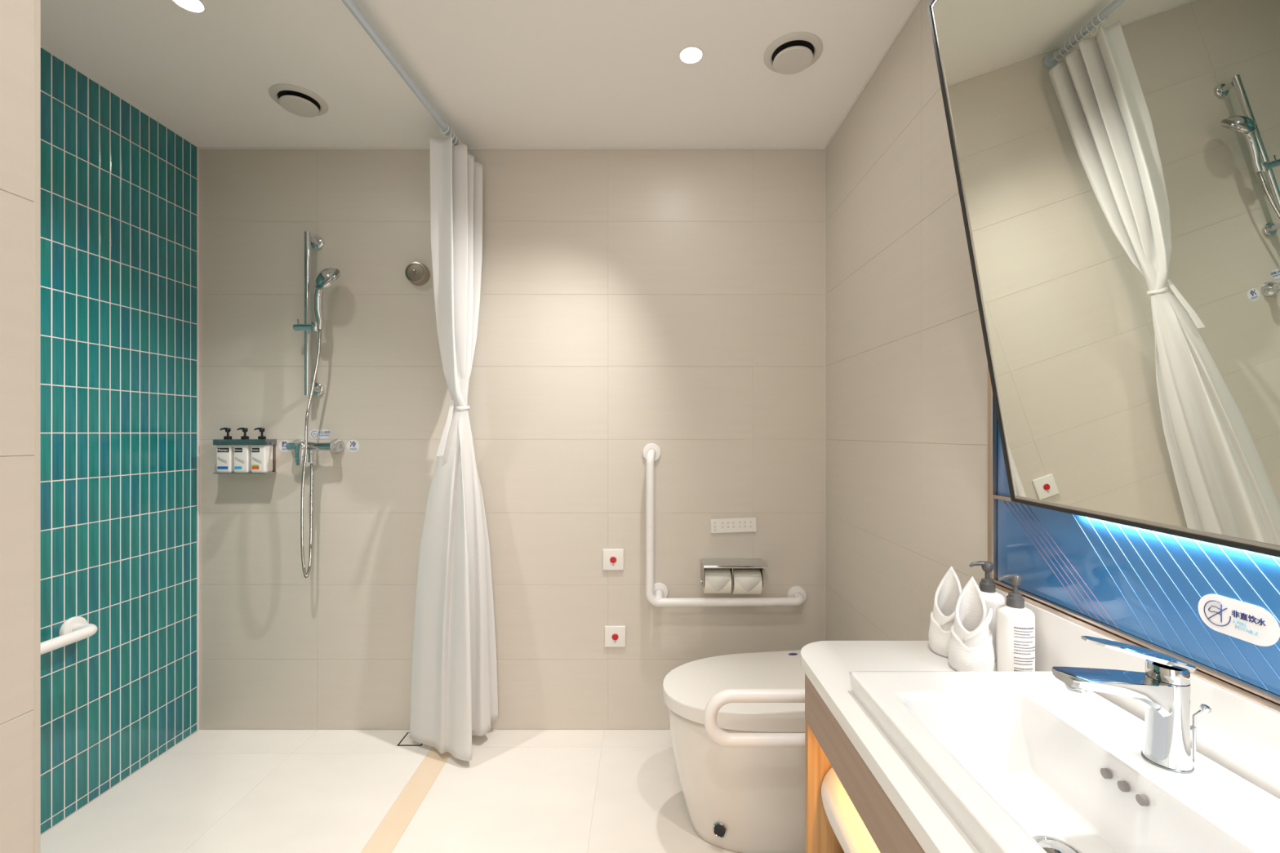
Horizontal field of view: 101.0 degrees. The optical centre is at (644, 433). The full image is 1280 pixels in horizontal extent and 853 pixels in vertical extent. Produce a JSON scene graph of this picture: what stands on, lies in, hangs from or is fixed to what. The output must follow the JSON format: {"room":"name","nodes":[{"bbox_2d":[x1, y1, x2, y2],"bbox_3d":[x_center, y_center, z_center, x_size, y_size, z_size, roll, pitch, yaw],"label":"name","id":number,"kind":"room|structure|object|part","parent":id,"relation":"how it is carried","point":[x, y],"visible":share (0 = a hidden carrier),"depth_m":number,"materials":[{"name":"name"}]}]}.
{"room":"accessible hotel bathroom","nodes":[
{"label":"accessible hotel bathroom","id":0,"kind":"room"},
{"bbox_2d":[0,0,34,852],"bbox_3d":[-0.767,0.024,-0.234,0.080,2.400,1.733,0,0,0],"label":"wall","id":1,"kind":"structure","parent":0,"point":[16,16],"depth_m":0.61,"materials":[{"name":"beige tile"}]},
{"bbox_2d":[33,0,40,852],"bbox_3d":[-0.766,0.024,0.632,0.081,2.400,0.006,0,0,0],"label":"trim","id":2,"kind":"structure","parent":1,"relation":"attached to","point":[37,202],"depth_m":0.63,"materials":[{"name":"silver metal"}]},
{"bbox_2d":[198,0,920,149],"bbox_3d":[-0.544,-1.173,0.589,2.584,0.006,3.178,0,0,0],"label":"trim","id":3,"kind":"structure","parent":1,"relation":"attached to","point":[917,1],"depth_m":2.17,"materials":[{"name":"white"}]},
{"bbox_2d":[40,47,197,834],"bbox_3d":[-1.887,0.024,1.357,0.100,2.400,1.649,0,0,0],"label":"wall","id":4,"kind":"structure","parent":0,"point":[119,186],"depth_m":1.83,"materials":[{"name":"teal tile"}]},
{"bbox_2d":[40,616,97,654],"bbox_3d":[-1.791,0.630,1.323,0.092,0.077,0.822,0,0,0],"label":"grab bar","id":5,"kind":"object","parent":4,"relation":"attached to","point":[76,628],"visible":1,"depth_m":1.64,"materials":[{"name":"white plastic"}]},
{"bbox_2d":[197,146,199,730],"bbox_3d":[-1.838,0.024,2.173,0.006,2.400,0.008,0,0,0],"label":"trim","id":6,"kind":"structure","parent":4,"relation":"attached to","point":[197,147],"depth_m":2.17,"materials":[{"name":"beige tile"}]},
{"bbox_2d":[40,729,741,852],"bbox_3d":[-0.544,1.274,0.589,2.784,0.100,3.378,0,0,0],"label":"floor","id":7,"kind":"structure","parent":0,"point":[214,791],"depth_m":1.77,"materials":[{"name":"beige tile"}]},
{"bbox_2d":[396,732,422,746],"bbox_3d":[-0.920,1.224,2.111,0.096,0.001,0.094,0,0,0],"label":"floor drain","id":8,"kind":"object","parent":7,"relation":"on","point":[406,740],"visible":0.57,"depth_m":2.09,"materials":[{"name":"silver metal"}]},
{"bbox_2d":[662,649,804,852],"bbox_3d":[0.396,0.983,1.640,0.679,0.482,0.390,0,0,0],"label":"toilet","id":9,"kind":"object","parent":7,"relation":"on","point":[743,800],"visible":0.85,"depth_m":1.51,"materials":[{"name":"white ceramic"}]},
{"bbox_3d":[0.220,1.149,1.531,0.033,0.034,0.019,0,0,23],"label":"knob","id":10,"kind":"part","parent":9,"relation":"part of","materials":[{"name":"black plastic"}]},
{"bbox_3d":[0.396,0.781,1.640,0.679,0.080,0.390,0,0,0],"label":"lid","id":11,"kind":"part","parent":9,"relation":"part of","materials":[{"name":"white plastic"}]},
{"bbox_3d":[0.404,1.023,1.640,0.663,0.402,0.362,0,0,0],"label":"bowl","id":12,"kind":"part","parent":9,"relation":"part of","materials":[{"name":"white ceramic"}]},
{"bbox_2d":[804,673,924,852],"bbox_3d":[0.527,0.850,0.249,0.416,0.748,1.598,0,0,0],"label":"vanity cabinet","id":13,"kind":"object","parent":7,"relation":"on","point":[827,745],"visible":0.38,"depth_m":0.88,"materials":[{"name":"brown wood"}]},
{"bbox_3d":[0.527,0.850,1.039,0.416,0.748,0.018,0,0,0],"label":"panel","id":14,"kind":"part","parent":13,"relation":"part of","materials":[{"name":"brown wood"}]},
{"bbox_2d":[800,640,995,852],"bbox_3d":[0.532,0.462,0.296,0.430,0.027,1.693,0,0,0],"label":"countertop","id":15,"kind":"structure","parent":13,"relation":"on","point":[828,664],"depth_m":0.83,"materials":[{"name":"white stone"}]},
{"bbox_2d":[928,566,961,657],"bbox_3d":[0.624,0.362,1.079,0.075,0.172,0.076,0,0,0],"label":"cloth","id":16,"kind":"object","parent":15,"relation":"on","point":[948,590],"visible":0.58,"depth_m":1.08,"materials":[{"name":"white fabric"}]},
{"bbox_2d":[948,576,995,671],"bbox_3d":[0.619,0.362,0.999,0.076,0.173,0.076,0,0,0],"label":"cloth","id":17,"kind":"object","parent":15,"relation":"on","point":[971,646],"visible":0.99,"depth_m":0.98,"materials":[{"name":"white fabric"}]},
{"bbox_2d":[968,560,1004,662],"bbox_3d":[0.690,0.353,1.062,0.059,0.191,0.059,0,0,41],"label":"soap bottle","id":18,"kind":"object","parent":15,"relation":"on","point":[993,599],"visible":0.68,"depth_m":1.05,"materials":[{"name":"white plastic"}]},
{"bbox_2d":[995,573,1035,671],"bbox_3d":[0.680,0.353,0.968,0.059,0.191,0.060,0,0,30],"label":"soap bottle","id":19,"kind":"object","parent":15,"relation":"on","point":[1015,623],"visible":0.9,"depth_m":0.95,"materials":[{"name":"white plastic"}]},
{"bbox_2d":[1013,626,1035,671],"bbox_3d":[0.680,0.389,0.941,0.038,0.084,0.007,0,0,0],"label":"print","id":20,"kind":"object","parent":19,"relation":"attached to","point":[1024,637],"depth_m":0.94,"materials":[{"name":"grey"}]},
{"bbox_2d":[848,671,1279,852],"bbox_3d":[0.535,0.469,0.654,0.362,0.115,0.519,0,0,0],"label":"basin","id":21,"kind":"object","parent":15,"relation":"in","point":[1021,762],"visible":0.97,"depth_m":0.71,"materials":[{"name":"white ceramic"}]},
{"bbox_2d":[1051,635,1212,773],"bbox_3d":[0.610,0.333,0.660,0.175,0.156,0.048,0,0,0],"label":"tap","id":22,"kind":"object","parent":21,"relation":"on","point":[1164,687],"visible":1,"depth_m":0.65,"materials":[{"name":"silver metal"}]},
{"bbox_3d":[0.590,0.331,0.660,0.135,0.060,0.043,0,0,0],"label":"spout","id":23,"kind":"part","parent":22,"relation":"part of","materials":[{"name":"silver metal"}]},
{"bbox_3d":[0.613,0.275,0.660,0.126,0.039,0.042,0,0,0],"label":"lever","id":24,"kind":"part","parent":22,"relation":"part of","materials":[{"name":"silver metal"}]},
{"bbox_3d":[0.683,0.373,0.655,0.031,0.076,0.011,0,0,25],"label":"pop rod","id":25,"kind":"part","parent":22,"relation":"part of","materials":[{"name":"silver metal"}]},
{"bbox_2d":[995,588,1279,799],"bbox_3d":[0.736,0.385,0.292,0.022,0.127,1.685,0,0,0],"label":"upstand","id":26,"kind":"object","parent":15,"relation":"on","point":[1240,735],"visible":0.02,"depth_m":0.68,"materials":[{"name":"white"}]},
{"bbox_3d":[0.426,0.821,0.741,0.132,0.128,0.488,0,0,0],"label":"bath towel","id":27,"kind":"object","parent":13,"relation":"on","visible":0},
{"bbox_2d":[821,767,879,852],"bbox_3d":[0.402,0.695,0.760,0.134,0.129,0.527,0,0,0],"label":"bath towel","id":28,"kind":"object","parent":27,"relation":"on","point":[848,827],"visible":0.34,"depth_m":0.92,"materials":[{"name":"white fabric"}]},
{"bbox_2d":[40,0,917,146],"bbox_3d":[-0.544,-1.226,0.589,2.784,0.100,3.378,0,0,0],"label":"ceiling","id":29,"kind":"structure","parent":0,"point":[499,73],"depth_m":1.68,"materials":[{"name":"white paint"}]},
{"bbox_2d":[172,0,205,13],"bbox_3d":[-1.243,-1.175,1.437,0.077,0.004,0.077,0,0,0],"label":"recessed light","id":30,"kind":"object","parent":29,"relation":"in","point":[194,6],"visible":1,"depth_m":1.45,"materials":[{"name":"white glass"}]},
{"bbox_2d":[268,83,328,117],"bbox_3d":[-1.219,-1.161,1.865,0.177,0.031,0.177,0,0,0],"label":"air vent","id":31,"kind":"object","parent":29,"relation":"attached to","point":[298,100],"visible":1,"depth_m":1.84,"materials":[{"name":"beige plastic"}]},
{"bbox_2d":[342,0,475,161],"bbox_3d":[-0.817,-1.139,0.614,0.056,0.074,3.136,0,0,3],"label":"curtain rod","id":32,"kind":"object","parent":29,"relation":"attached to","point":[351,5],"visible":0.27,"depth_m":1.61,"materials":[{"name":"grey metal"}]},
{"bbox_2d":[409,123,497,760],"bbox_3d":[-0.761,0.030,2.043,0.324,2.343,0.241,0,0,0],"label":"shower curtain","id":33,"kind":"object","parent":32,"relation":"hanging from","point":[454,693],"visible":0.98,"depth_m":2.02,"materials":[{"name":"white fabric"}]},
{"bbox_2d":[678,45,703,63],"bbox_3d":[0.145,-1.175,1.640,0.077,0.004,0.077,0,0,0],"label":"recessed light","id":34,"kind":"object","parent":29,"relation":"in","point":[689,54],"visible":1,"depth_m":1.64,"materials":[{"name":"white glass"}]},
{"bbox_2d":[763,31,822,74],"bbox_3d":[0.460,-1.161,1.635,0.177,0.031,0.177,0,0,0],"label":"air vent","id":35,"kind":"object","parent":29,"relation":"attached to","point":[791,53],"visible":1,"depth_m":1.61,"materials":[{"name":"beige plastic"}]},
{"bbox_2d":[199,149,825,729],"bbox_3d":[-0.544,0.024,2.228,2.784,2.400,0.100,0,0,0],"label":"wall","id":36,"kind":"structure","parent":0,"point":[673,300],"depth_m":2.18,"materials":[{"name":"beige tile"}]},
{"bbox_2d":[213,439,276,473],"bbox_3d":[-1.621,0.094,2.145,0.210,0.138,0.066,0,0,0],"label":"rack","id":37,"kind":"object","parent":36,"relation":"attached to","point":[215,442],"visible":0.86,"depth_m":2.11,"materials":[{"name":"silver metal"}]},
{"bbox_2d":[216,427,234,472],"bbox_3d":[-1.692,0.068,2.143,0.062,0.181,0.052,0,0,0],"label":"pump bottle","id":38,"kind":"object","parent":37,"relation":"in","point":[224,453],"visible":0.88,"depth_m":2.12,"materials":[{"name":"white plastic"}]},
{"bbox_2d":[233,427,251,472],"bbox_3d":[-1.623,0.068,2.143,0.062,0.181,0.052,0,0,0],"label":"pump bottle","id":39,"kind":"object","parent":37,"relation":"in","point":[242,453],"visible":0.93,"depth_m":2.12,"materials":[{"name":"white plastic"}]},
{"bbox_3d":[-1.621,0.161,2.145,0.210,0.004,0.066,0,0,0],"label":"plate","id":40,"kind":"part","parent":37,"relation":"part of","materials":[{"name":"silver metal"}]},
{"bbox_2d":[250,427,272,472],"bbox_3d":[-1.554,0.068,2.143,0.062,0.181,0.052,0,0,0],"label":"pump bottle","id":41,"kind":"object","parent":37,"relation":"in","point":[261,455],"visible":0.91,"depth_m":2.12,"materials":[{"name":"white plastic"}]},
{"bbox_3d":[-1.621,0.092,2.176,0.203,0.134,0.004,0,0,0],"label":"plate","id":42,"kind":"part","parent":37,"relation":"part of","materials":[{"name":"silver metal"}]},
{"bbox_2d":[278,440,288,452],"bbox_3d":[-1.483,0.054,2.177,0.050,0.050,0.001,0,0,0],"label":"sticker","id":43,"kind":"object","parent":36,"relation":"attached to","point":[282,444],"visible":0.8,"depth_m":2.18,"materials":[{"name":"white plastic"}]},
{"bbox_2d":[293,231,324,395],"bbox_3d":[-1.343,-0.480,2.131,0.106,0.659,0.094,0,0,0],"label":"shower rail","id":44,"kind":"object","parent":36,"relation":"attached to","point":[317,242],"visible":0.89,"depth_m":2.11,"materials":[{"name":"silver metal"}]},
{"bbox_2d":[311,321,318,332],"bbox_3d":[-1.308,-0.421,2.102,0.035,0.037,0.035,0,0,0],"label":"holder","id":45,"kind":"object","parent":44,"relation":"on","point":[313,325],"depth_m":2.09,"materials":[{"name":"silver metal"}]},
{"bbox_2d":[314,267,340,329],"bbox_3d":[-1.252,-0.533,2.084,0.113,0.244,0.085,0,0,42],"label":"shower","id":46,"kind":"object","parent":44,"relation":"attached to","point":[325,277],"visible":1,"depth_m":2.07,"materials":[{"name":"silver metal"}]},
{"bbox_3d":[-1.272,-0.520,2.088,0.080,0.218,0.043,0,0,23],"label":"handle","id":47,"kind":"part","parent":46,"relation":"part of","materials":[{"name":"silver metal"}]},
{"bbox_2d":[285,438,345,465],"bbox_3d":[-1.345,0.074,2.112,0.220,0.103,0.132,0,0,0],"label":"shower mixer","id":48,"kind":"object","parent":36,"relation":"attached to","point":[336,446],"visible":0.99,"depth_m":2.10,"materials":[{"name":"silver metal"}]},
{"bbox_3d":[-1.343,0.080,2.062,0.043,0.092,0.032,0,0,0],"label":"lever","id":49,"kind":"part","parent":48,"relation":"part of","materials":[{"name":"silver metal"}]},
{"bbox_2d":[300,329,321,577],"bbox_3d":[-1.325,0.084,2.095,0.071,0.990,0.048,0,0,24],"label":"shower hose","id":50,"kind":"object","parent":48,"relation":"hanging from","point":[305,575],"visible":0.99,"depth_m":2.10,"materials":[{"name":"silver metal"}]},
{"bbox_2d":[307,450,315,462],"bbox_3d":[-1.333,0.092,2.112,0.026,0.052,0.026,0,0,0],"label":"outlet","id":51,"kind":"object","parent":48,"relation":"attached to","point":[311,454],"depth_m":2.10,"materials":[{"name":"silver metal"}]},
{"bbox_2d":[309,429,330,438],"bbox_3d":[-1.338,0.004,2.177,0.086,0.038,0.002,0,0,0],"label":"sticker","id":52,"kind":"object","parent":36,"relation":"attached to","point":[314,433],"visible":1,"depth_m":2.18,"materials":[{"name":"white plastic"}]},
{"bbox_2d":[346,440,359,452],"bbox_3d":[-1.201,0.054,2.177,0.052,0.052,0.001,0,0,0],"label":"sticker","id":53,"kind":"object","parent":36,"relation":"attached to","point":[353,446],"visible":1,"depth_m":2.18,"materials":[{"name":"white"}]},
{"bbox_2d":[404,262,430,285],"bbox_3d":[-0.929,-0.653,2.155,0.092,0.092,0.047,0,0,0],"label":"reel","id":54,"kind":"object","parent":36,"relation":"attached to","point":[419,274],"visible":1,"depth_m":2.14,"materials":[{"name":"silver metal"}]},
{"bbox_3d":[-0.929,-0.653,2.145,0.068,0.068,0.004,0,0,0],"label":"plate","id":55,"kind":"part","parent":54,"relation":"part of","materials":[{"name":"silver metal"}]},
{"bbox_2d":[602,549,623,569],"bbox_3d":[-0.128,0.521,2.170,0.086,0.086,0.016,0,0,0],"label":"button","id":56,"kind":"object","parent":36,"relation":"attached to","point":[612,559],"visible":1,"depth_m":2.17,"materials":[{"name":"white plastic"}]},
{"bbox_2d":[604,626,625,647],"bbox_3d":[-0.120,0.837,2.170,0.086,0.086,0.016,0,0,0],"label":"button","id":57,"kind":"object","parent":36,"relation":"attached to","point":[615,636],"visible":1,"depth_m":2.17,"materials":[{"name":"white plastic"}]},
{"bbox_2d":[642,443,806,606],"bbox_3d":[0.330,0.375,2.133,0.675,0.666,0.089,0,0,0],"label":"grab bar","id":58,"kind":"object","parent":36,"relation":"attached to","point":[656,593],"visible":1,"depth_m":2.09,"materials":[{"name":"white plastic"}]},
{"bbox_2d":[710,516,756,533],"bbox_3d":[0.365,0.378,2.168,0.188,0.063,0.020,0,0,0],"label":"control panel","id":59,"kind":"object","parent":36,"relation":"attached to","point":[729,524],"visible":1,"depth_m":2.16,"materials":[{"name":"white plastic"}]},
{"bbox_2d":[700,558,768,587],"bbox_3d":[0.354,0.563,2.119,0.256,0.090,0.118,0,0,0],"label":"paper holder","id":60,"kind":"object","parent":36,"relation":"attached to","point":[730,563],"visible":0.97,"depth_m":2.09,"materials":[{"name":"silver metal"}]},
{"bbox_3d":[0.234,0.565,2.127,0.003,0.087,0.103,0,0,0],"label":"plate","id":61,"kind":"part","parent":60,"relation":"part of","materials":[{"name":"silver metal"}]},
{"bbox_2d":[702,568,731,593],"bbox_3d":[0.290,0.594,2.117,0.105,0.095,0.096,0,0,0],"label":"toilet roll","id":62,"kind":"object","parent":60,"relation":"on","point":[716,580],"visible":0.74,"depth_m":2.08,"materials":[{"name":"beige paper"}]},
{"bbox_3d":[0.348,0.565,2.127,0.003,0.087,0.103,0,0,0],"label":"plate","id":63,"kind":"part","parent":60,"relation":"part of","materials":[{"name":"silver metal"}]},
{"bbox_2d":[700,558,768,568],"bbox_3d":[0.357,0.523,2.119,0.250,0.010,0.118,0,0,0],"label":"shelf","id":64,"kind":"object","parent":60,"relation":"attached to","point":[704,562],"depth_m":2.11,"materials":[{"name":"silver metal"}]},
{"bbox_2d":[731,569,762,594],"bbox_3d":[0.408,0.597,2.117,0.110,0.095,0.096,0,0,0],"label":"toilet roll","id":65,"kind":"object","parent":60,"relation":"on","point":[744,581],"visible":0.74,"depth_m":2.08,"materials":[{"name":"beige paper"}]},
{"bbox_3d":[0.468,0.565,2.127,0.003,0.087,0.103,0,0,0],"label":"plate","id":66,"kind":"part","parent":60,"relation":"part of","materials":[{"name":"silver metal"}]},
{"bbox_2d":[826,0,987,640],"bbox_3d":[0.798,0.024,0.539,0.100,2.400,3.278,0,0,0],"label":"wall","id":67,"kind":"structure","parent":0,"point":[907,362],"depth_m":1.54,"materials":[{"name":"beige tile"}]},
{"bbox_2d":[703,688,804,747],"bbox_3d":[0.447,0.702,1.300,0.601,0.210,0.100,0,0,0],"label":"support rail","id":68,"kind":"object","parent":67,"relation":"attached to","point":[723,697],"visible":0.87,"depth_m":1.29,"materials":[{"name":"white plastic"}]},
{"bbox_2d":[825,148,826,640],"bbox_3d":[0.746,0.024,2.176,0.002,2.400,0.004,0,0,0],"label":"trim","id":69,"kind":"structure","parent":67,"relation":"attached to","point":[825,148],"depth_m":2.17,"materials":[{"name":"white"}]},
{"bbox_2d":[927,0,1279,557],"bbox_3d":[0.646,-0.341,0.225,0.183,1.003,1.623,0,0,0],"label":"mirror","id":70,"kind":"object","parent":67,"relation":"attached to","point":[1117,162],"visible":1,"depth_m":0.72,"materials":[{"name":"clear glass"}]},
{"bbox_2d":[987,365,1279,713],"bbox_3d":[0.737,-0.242,0.289,0.019,1.128,1.678,0,0,0],"label":"backsplash","id":71,"kind":"structure","parent":67,"relation":"attached to","point":[1127,584],"depth_m":0.80,"materials":[{"name":"blue glass"}]},
{"bbox_3d":[0.739,-0.247,1.117,0.016,1.118,0.021,0,0,0],"label":"frame","id":72,"kind":"part","parent":71,"relation":"part of","materials":[{"name":"brown metal"}]},
{"bbox_3d":[0.736,0.133,1.053,0.009,0.008,0.106,0,0,0],"label":"frame rail","id":73,"kind":"part","parent":71,"relation":"part of","materials":[{"name":"brown metal"}]},
{"bbox_2d":[1003,500,1118,628],"bbox_3d":[0.740,0.222,0.956,0.001,0.167,0.264,0,0,0],"label":"print","id":74,"kind":"object","parent":71,"relation":"on","point":[1067,564],"depth_m":0.93,"materials":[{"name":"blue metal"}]},
{"bbox_3d":[0.737,0.314,0.289,0.019,0.015,1.678,0,0,0],"label":"frame","id":75,"kind":"part","parent":71,"relation":"part of","materials":[{"name":"brown metal"}]},
{"bbox_2d":[1072,515,1279,689],"bbox_3d":[0.740,0.216,0.547,0.001,0.178,0.753,0,0,0],"label":"print","id":76,"kind":"object","parent":71,"relation":"on","point":[1135,586],"depth_m":0.74,"materials":[{"name":"blue glass"}]},
{"bbox_2d":[1198,594,1279,646],"bbox_3d":[0.739,0.233,0.659,0.002,0.047,0.090,0,0,0],"label":"sticker","id":77,"kind":"object","parent":71,"relation":"attached to","point":[1249,623],"visible":1,"depth_m":0.66,"materials":[{"name":"white plastic"}]}
]}

